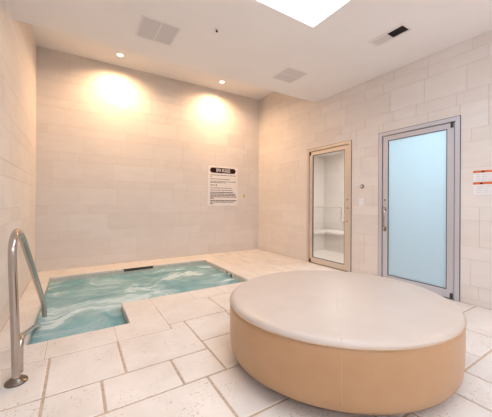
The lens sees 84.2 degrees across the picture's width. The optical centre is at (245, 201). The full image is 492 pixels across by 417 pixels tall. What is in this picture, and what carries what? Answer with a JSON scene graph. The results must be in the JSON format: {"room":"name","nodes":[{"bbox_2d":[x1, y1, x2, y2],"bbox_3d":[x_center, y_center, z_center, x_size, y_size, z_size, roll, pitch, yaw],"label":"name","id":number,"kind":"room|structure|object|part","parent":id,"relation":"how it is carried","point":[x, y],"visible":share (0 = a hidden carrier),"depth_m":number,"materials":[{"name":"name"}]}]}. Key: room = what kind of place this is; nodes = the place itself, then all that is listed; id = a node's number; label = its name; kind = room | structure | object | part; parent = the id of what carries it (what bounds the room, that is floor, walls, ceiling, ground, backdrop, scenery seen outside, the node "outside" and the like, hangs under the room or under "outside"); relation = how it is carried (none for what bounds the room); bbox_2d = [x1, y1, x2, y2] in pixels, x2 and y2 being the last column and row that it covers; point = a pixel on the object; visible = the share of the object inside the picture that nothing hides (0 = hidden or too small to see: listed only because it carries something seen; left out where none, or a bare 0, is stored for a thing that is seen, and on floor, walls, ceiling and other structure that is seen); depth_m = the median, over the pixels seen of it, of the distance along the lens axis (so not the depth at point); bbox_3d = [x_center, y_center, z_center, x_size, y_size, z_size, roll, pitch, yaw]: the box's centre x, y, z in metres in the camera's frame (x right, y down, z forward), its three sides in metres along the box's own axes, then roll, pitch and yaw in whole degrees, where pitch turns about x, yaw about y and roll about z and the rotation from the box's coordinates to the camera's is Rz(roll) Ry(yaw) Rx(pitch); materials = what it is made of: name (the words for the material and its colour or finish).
{"room":"spa pool room","nodes":[
{"label":"spa pool room","id":0,"kind":"room"},
{"bbox_2d":[0,0,36,331],"bbox_3d":[-1.522,-0.703,1.259,0.120,3.933,7.788,0,0,-32],"label":"wall","id":1,"kind":"structure","parent":0,"point":[18,47],"depth_m":3.02,"materials":[{"name":"tile"}]},
{"bbox_2d":[35,46,258,271],"bbox_3d":[-1.609,-0.699,5.719,4.683,3.933,0.120,0,0,-32],"label":"wall","id":2,"kind":"structure","parent":0,"point":[124,155],"depth_m":5.27,"materials":[{"name":"tile"}]},
{"bbox_2d":[207,165,237,205],"bbox_3d":[-0.531,-0.359,6.310,0.778,0.905,0.015,0,0,-32],"label":"sign","id":3,"kind":"object","parent":2,"relation":"attached to","point":[222,187],"visible":1,"depth_m":6.30,"materials":[{"name":"white plastic"}]},
{"bbox_2d":[32,25,273,99],"bbox_3d":[-1.090,-2.614,4.902,4.643,0.100,2.008,0,0,-32],"label":"ceiling","id":4,"kind":"structure","parent":0,"point":[46,38],"depth_m":5.03,"materials":[{"name":"paint"}]},
{"bbox_2d":[0,249,491,416],"bbox_3d":[1.211,1.260,2.962,6.542,0.158,7.748,0,0,-32],"label":"floor","id":5,"kind":"structure","parent":0,"point":[174,356],"depth_m":1.97,"materials":[{"name":"tile"}]},
{"bbox_2d":[4,228,46,387],"bbox_3d":[-1.841,1.032,2.336,0.120,1.702,1.481,0,0,-32],"label":"grab rail","id":6,"kind":"object","parent":5,"relation":"attached to","point":[17,338],"visible":0.86,"depth_m":1.74,"materials":[{"name":"silver metal"}]},
{"bbox_2d":[27,261,245,344],"bbox_3d":[-1.313,1.693,3.862,2.715,1.048,2.460,0,0,-32],"label":"pool","id":7,"kind":"object","parent":5,"relation":"in","point":[147,268],"visible":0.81,"depth_m":4.60,"materials":[{"name":"beige tile"}]},
{"bbox_2d":[30,264,239,343],"bbox_3d":[-1.311,1.253,3.863,2.547,0.024,2.292,0,0,-32],"label":"pool water","id":8,"kind":"object","parent":7,"relation":"in","point":[78,306],"visible":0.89,"depth_m":3.70,"materials":[{"name":"teal liquid"}]},
{"bbox_2d":[313,228,343,252],"bbox_3d":[2.315,0.958,6.007,1.185,0.460,2.615,0,0,-32],"label":"bench","id":9,"kind":"object","parent":5,"relation":"on","point":[323,239],"visible":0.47,"depth_m":6.59,"materials":[{"name":"tile"}]},
{"bbox_2d":[230,270,466,414],"bbox_3d":[0.715,0.944,2.158,1.674,0.464,1.563,0,0,-32],"label":"ottoman","id":10,"kind":"object","parent":5,"relation":"on","point":[341,341],"visible":1,"depth_m":1.55,"materials":[{"name":"beige leather"}]},
{"bbox_2d":[230,270,465,349],"bbox_3d":[0.716,0.737,2.159,1.664,0.048,1.553,0,0,-32],"label":"seat cushion","id":11,"kind":"object","parent":10,"relation":"on","point":[320,309],"depth_m":1.78,"materials":[{"name":"leather"}]},
{"bbox_2d":[7,0,491,102],"bbox_3d":[0.953,-2.280,1.612,4.643,0.753,5.740,0,0,-32],"label":"ceiling","id":12,"kind":"structure","parent":0,"point":[256,40],"depth_m":3.05,"materials":[{"name":"paint"}]},
{"bbox_2d":[135,15,181,45],"bbox_3d":[-0.990,-1.908,3.060,0.412,0.008,0.402,0,0,-32],"label":"ceiling vent","id":13,"kind":"object","parent":12,"relation":"in","point":[149,28],"visible":1,"depth_m":3.04,"materials":[{"name":"white metal"}]},
{"bbox_2d":[271,67,307,83],"bbox_3d":[0.657,-1.899,4.101,0.384,0.008,0.402,0,0,-32],"label":"ceiling vent","id":14,"kind":"object","parent":12,"relation":"in","point":[289,74],"visible":1,"depth_m":4.09,"materials":[{"name":"white metal"}]},
{"bbox_2d":[282,0,333,15],"bbox_3d":[0.837,-2.069,1.453,1.555,0.090,2.812,0,0,-32],"label":"window","id":15,"kind":"structure","parent":12,"relation":"attached to","point":[298,4],"depth_m":2.88,"materials":[{"name":"glass"}]},
{"bbox_3d":[0.837,-2.089,1.453,1.555,0.050,2.812,0,0,-32],"label":"frame","id":16,"kind":"part","parent":15,"relation":"part of","materials":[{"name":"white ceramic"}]},
{"bbox_2d":[368,23,412,46],"bbox_3d":[1.641,-1.894,3.115,0.197,0.008,0.415,0,0,-32],"label":"ceiling vent","id":17,"kind":"object","parent":12,"relation":"in","point":[401,29],"visible":1,"depth_m":3.10,"materials":[{"name":"white metal"}]},
{"bbox_2d":[314,156,323,228],"bbox_3d":[1.362,-0.066,7.040,1.994,2.700,0.120,0,0,-32],"label":"wall","id":18,"kind":"structure","parent":0,"point":[318,160],"depth_m":7.34,"materials":[{"name":"tile"}]},
{"bbox_2d":[316,150,343,156],"bbox_3d":[2.150,-1.283,5.897,1.874,0.100,2.890,0,0,-32],"label":"ceiling","id":19,"kind":"structure","parent":0,"point":[342,151],"depth_m":6.96,"materials":[{"name":"paint"}]},
{"bbox_2d":[324,153,343,230],"bbox_3d":[2.928,-0.059,6.295,0.120,2.700,3.240,0,0,-32],"label":"wall","id":20,"kind":"structure","parent":0,"point":[333,164],"depth_m":7.16,"materials":[{"name":"tile"}]},
{"bbox_2d":[258,30,491,309],"bbox_3d":[2.353,-0.681,3.668,0.120,3.933,7.788,0,0,-32],"label":"wall","id":21,"kind":"structure","parent":0,"point":[456,80],"depth_m":4.20,"materials":[{"name":"tile"}]},
{"bbox_2d":[307,140,351,271],"bbox_3d":[1.470,0.078,4.947,0.275,2.210,1.027,0,0,-32],"label":"door","id":22,"kind":"structure","parent":21,"relation":"in","point":[346,146],"depth_m":4.78,"materials":[{"name":"beige metal"}]},
{"bbox_3d":[1.645,0.222,4.548,0.153,0.273,0.040,0,0,-29],"label":"pull handle","id":23,"kind":"part","parent":22,"relation":"part of","materials":[{"name":"silver metal"}]},
{"bbox_2d":[359,198,364,205],"bbox_3d":[1.849,0.004,4.346,0.011,0.116,0.100,0,0,-32],"label":"switch plate","id":24,"kind":"object","parent":21,"relation":"attached to","point":[361,200],"visible":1,"depth_m":4.34,"materials":[{"name":"white plastic"}]},
{"bbox_2d":[378,115,460,301],"bbox_3d":[2.283,0.078,3.679,0.178,2.215,1.035,0,0,-32],"label":"door","id":25,"kind":"structure","parent":21,"relation":"in","point":[419,166],"depth_m":3.60,"materials":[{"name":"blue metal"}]},
{"bbox_3d":[2.033,0.257,3.998,0.042,0.355,0.094,0,0,35],"label":"pull handle","id":26,"kind":"part","parent":25,"relation":"part of","materials":[{"name":"silver metal"}]},
{"bbox_3d":[2.288,0.090,3.681,0.008,1.970,0.749,0,0,-32],"label":"pane","id":27,"kind":"part","parent":25,"relation":"part of","materials":[{"name":"blue glass"}]},
{"bbox_2d":[473,182,491,194],"bbox_3d":[2.729,-0.150,2.936,0.008,0.142,0.452,0,0,-32],"label":"placard","id":28,"kind":"object","parent":21,"relation":"attached to","point":[479,188],"visible":1,"depth_m":3.06,"materials":[{"name":"white"}]},
{"bbox_2d":[473,170,491,181],"bbox_3d":[2.729,-0.289,2.937,0.008,0.128,0.449,0,0,-32],"label":"placard","id":29,"kind":"object","parent":21,"relation":"attached to","point":[481,175],"visible":1,"depth_m":3.06,"materials":[{"name":"white"}]}
]}

